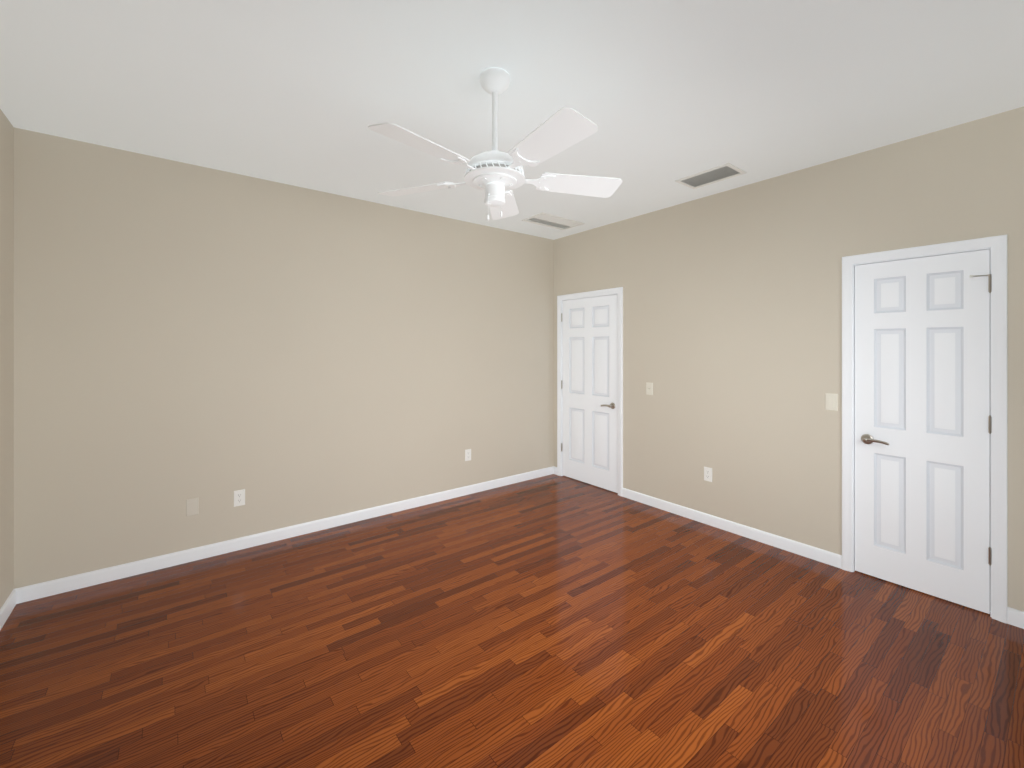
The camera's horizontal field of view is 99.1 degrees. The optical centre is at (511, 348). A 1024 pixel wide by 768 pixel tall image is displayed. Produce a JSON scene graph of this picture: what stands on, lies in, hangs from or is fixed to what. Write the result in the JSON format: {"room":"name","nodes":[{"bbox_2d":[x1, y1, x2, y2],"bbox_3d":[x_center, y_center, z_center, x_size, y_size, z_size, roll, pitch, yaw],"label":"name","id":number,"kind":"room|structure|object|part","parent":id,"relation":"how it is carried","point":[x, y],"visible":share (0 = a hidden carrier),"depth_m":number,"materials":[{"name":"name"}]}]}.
{"room":"empty bedroom","nodes":[
{"label":"empty bedroom","id":0,"kind":"room"},
{"bbox_2d":[0,109,13,608],"bbox_3d":[-1.635,0.100,0.831,0.120,2.740,4.160,0,0,-38],"label":"wall","id":1,"kind":"structure","parent":0,"point":[6,358],"depth_m":2.40,"materials":[{"name":"paint"}]},
{"bbox_2d":[0,589,15,629],"bbox_3d":[-1.583,1.427,0.872,0.013,0.086,4.160,0,0,-38],"label":"baseboard","id":2,"kind":"structure","parent":1,"relation":"attached to","point":[8,606],"depth_m":2.38,"materials":[{"name":"white paint"}]},
{"bbox_2d":[14,127,553,588],"bbox_3d":[-1.225,0.100,3.862,4.490,2.740,0.120,0,0,-38],"label":"wall","id":3,"kind":"structure","parent":0,"point":[281,354],"depth_m":3.19,"materials":[{"name":"paint"}]},
{"bbox_2d":[186,498,198,515],"bbox_3d":[-2.208,1.098,3.017,0.070,0.115,0.007,0,0,-38],"label":"electrical outlet plate","id":4,"kind":"object","parent":3,"relation":"attached to","point":[192,506],"visible":1,"depth_m":3.02,"materials":[{"name":"beige paint"}]},
{"bbox_2d":[234,489,244,506],"bbox_3d":[-1.989,1.094,3.187,0.070,0.115,0.007,0,0,-38],"label":"electrical outlet","id":5,"kind":"object","parent":3,"relation":"attached to","point":[239,497],"visible":1,"depth_m":3.19,"materials":[{"name":"white plastic"}]},
{"bbox_2d":[15,466,553,603],"bbox_3d":[-1.184,1.427,3.809,4.250,0.086,0.013,0,0,-38],"label":"baseboard","id":6,"kind":"structure","parent":3,"relation":"attached to","point":[60,585],"depth_m":3.18,"materials":[{"name":"white paint"}]},
{"bbox_2d":[465,449,470,460],"bbox_3d":[-0.440,1.076,4.392,0.070,0.115,0.007,0,0,-38],"label":"electrical outlet","id":7,"kind":"object","parent":3,"relation":"attached to","point":[467,454],"visible":1,"depth_m":4.39,"materials":[{"name":"white plastic"}]},
{"bbox_2d":[0,474,1023,767],"bbox_3d":[0.089,1.530,2.173,4.490,0.120,4.400,0,0,-38],"label":"floor","id":8,"kind":"structure","parent":0,"point":[552,620],"depth_m":2.08,"materials":[{"name":"brown wood"}]},
{"bbox_2d":[0,0,1023,239],"bbox_3d":[0.089,-1.330,2.173,4.490,0.120,4.400,0,0,-38],"label":"ceiling","id":9,"kind":"structure","parent":0,"point":[663,95],"depth_m":2.09,"materials":[{"name":"paint"}]},
{"bbox_2d":[368,67,621,220],"bbox_3d":[-0.074,-0.926,2.010,1.217,0.688,1.197,0,0,-38],"label":"fan","id":10,"kind":"object","parent":9,"relation":"hanging from","point":[496,175],"visible":1,"depth_m":1.95,"materials":[{"name":"white plastic"}]},
{"bbox_2d":[522,212,584,229],"bbox_3d":[0.418,-1.266,4.380,0.580,0.008,0.310,0,0,-38],"label":"ceiling vent","id":11,"kind":"object","parent":9,"relation":"in","point":[551,221],"visible":0.98,"depth_m":4.36,"materials":[{"name":"white metal"}]},
{"bbox_2d":[675,163,746,188],"bbox_3d":[1.465,-1.266,3.231,0.270,0.007,0.410,0,0,-38],"label":"ceiling vent","id":12,"kind":"object","parent":9,"relation":"in","point":[713,175],"visible":1,"depth_m":3.22,"materials":[{"name":"white metal"}]},
{"bbox_2d":[554,106,1023,611],"bbox_3d":[1.814,0.100,3.515,0.120,2.740,4.160,0,0,-38],"label":"wall","id":13,"kind":"structure","parent":0,"point":[732,325],"depth_m":3.24,"materials":[{"name":"paint"}]},
{"bbox_2d":[562,294,617,492],"bbox_3d":[0.812,0.458,4.693,0.095,2.000,0.794,0,0,-38],"label":"door","id":14,"kind":"structure","parent":13,"relation":"in","point":[589,390],"depth_m":4.67,"materials":[{"name":"white paint"}]},
{"bbox_3d":[0.975,0.586,4.455,0.060,0.066,0.152,0,0,-38],"label":"handle","id":15,"kind":"part","parent":14,"relation":"part of","materials":[{"name":"grey metal"}]},
{"bbox_2d":[557,287,622,495],"bbox_3d":[0.858,0.431,4.729,0.138,2.077,0.924,0,0,-38],"label":"door frame","id":16,"kind":"structure","parent":13,"relation":"attached to","point":[598,293],"depth_m":4.52,"materials":[{"name":"white paint"}]},
{"bbox_2d":[646,382,652,394],"bbox_3d":[1.282,0.380,4.084,0.020,0.115,0.070,0,0,-38],"label":"toggle light switch","id":17,"kind":"object","parent":13,"relation":"attached to","point":[649,388],"visible":1,"depth_m":4.08,"materials":[{"name":"beige plastic"}]},
{"bbox_2d":[704,467,711,481],"bbox_3d":[1.635,1.053,3.642,0.007,0.115,0.070,0,0,-38],"label":"electrical outlet","id":18,"kind":"object","parent":13,"relation":"attached to","point":[707,473],"visible":1,"depth_m":3.64,"materials":[{"name":"white plastic"}]},
{"bbox_2d":[622,488,841,568],"bbox_3d":[1.648,1.427,3.619,0.013,0.086,1.798,0,0,-38],"label":"baseboard","id":19,"kind":"structure","parent":13,"relation":"attached to","point":[812,552],"depth_m":3.41,"materials":[{"name":"white paint"}]},
{"bbox_2d":[825,393,837,410],"bbox_3d":[2.163,0.365,2.958,0.012,0.115,0.070,0,0,-38],"label":"rocker light switch","id":20,"kind":"object","parent":13,"relation":"attached to","point":[831,401],"visible":1,"depth_m":2.96,"materials":[{"name":"beige plastic"}]},
{"bbox_2d":[842,235,1007,623],"bbox_3d":[2.470,0.431,2.657,0.138,2.077,0.730,0,0,-38],"label":"door frame","id":21,"kind":"structure","parent":13,"relation":"in","point":[997,246],"depth_m":2.38,"materials":[{"name":"white paint"}]},
{"bbox_2d":[855,249,989,613],"bbox_3d":[2.424,0.458,2.621,0.095,2.000,0.600,0,0,-38],"label":"door","id":22,"kind":"structure","parent":21,"relation":"attached to","point":[922,414],"depth_m":2.60,"materials":[{"name":"white paint"}]},
{"bbox_3d":[2.292,0.586,2.761,0.060,0.066,0.152,0,0,-38],"label":"handle","id":23,"kind":"part","parent":22,"relation":"part of","materials":[{"name":"grey metal"}]},
{"bbox_2d":[969,274,991,565],"bbox_3d":[2.584,0.391,2.405,0.087,1.594,0.018,0,0,32],"label":"door hinges","id":24,"kind":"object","parent":22,"relation":"attached to","point":[989,416],"depth_m":2.38,"materials":[{"name":"grey metal"}]},
{"bbox_2d":[1007,607,1023,628],"bbox_3d":[2.844,1.427,2.083,0.013,0.086,0.635,0,0,-38],"label":"baseboard","id":25,"kind":"structure","parent":13,"relation":"attached to","point":[1015,617],"depth_m":2.31,"materials":[{"name":"white paint"}]}
]}

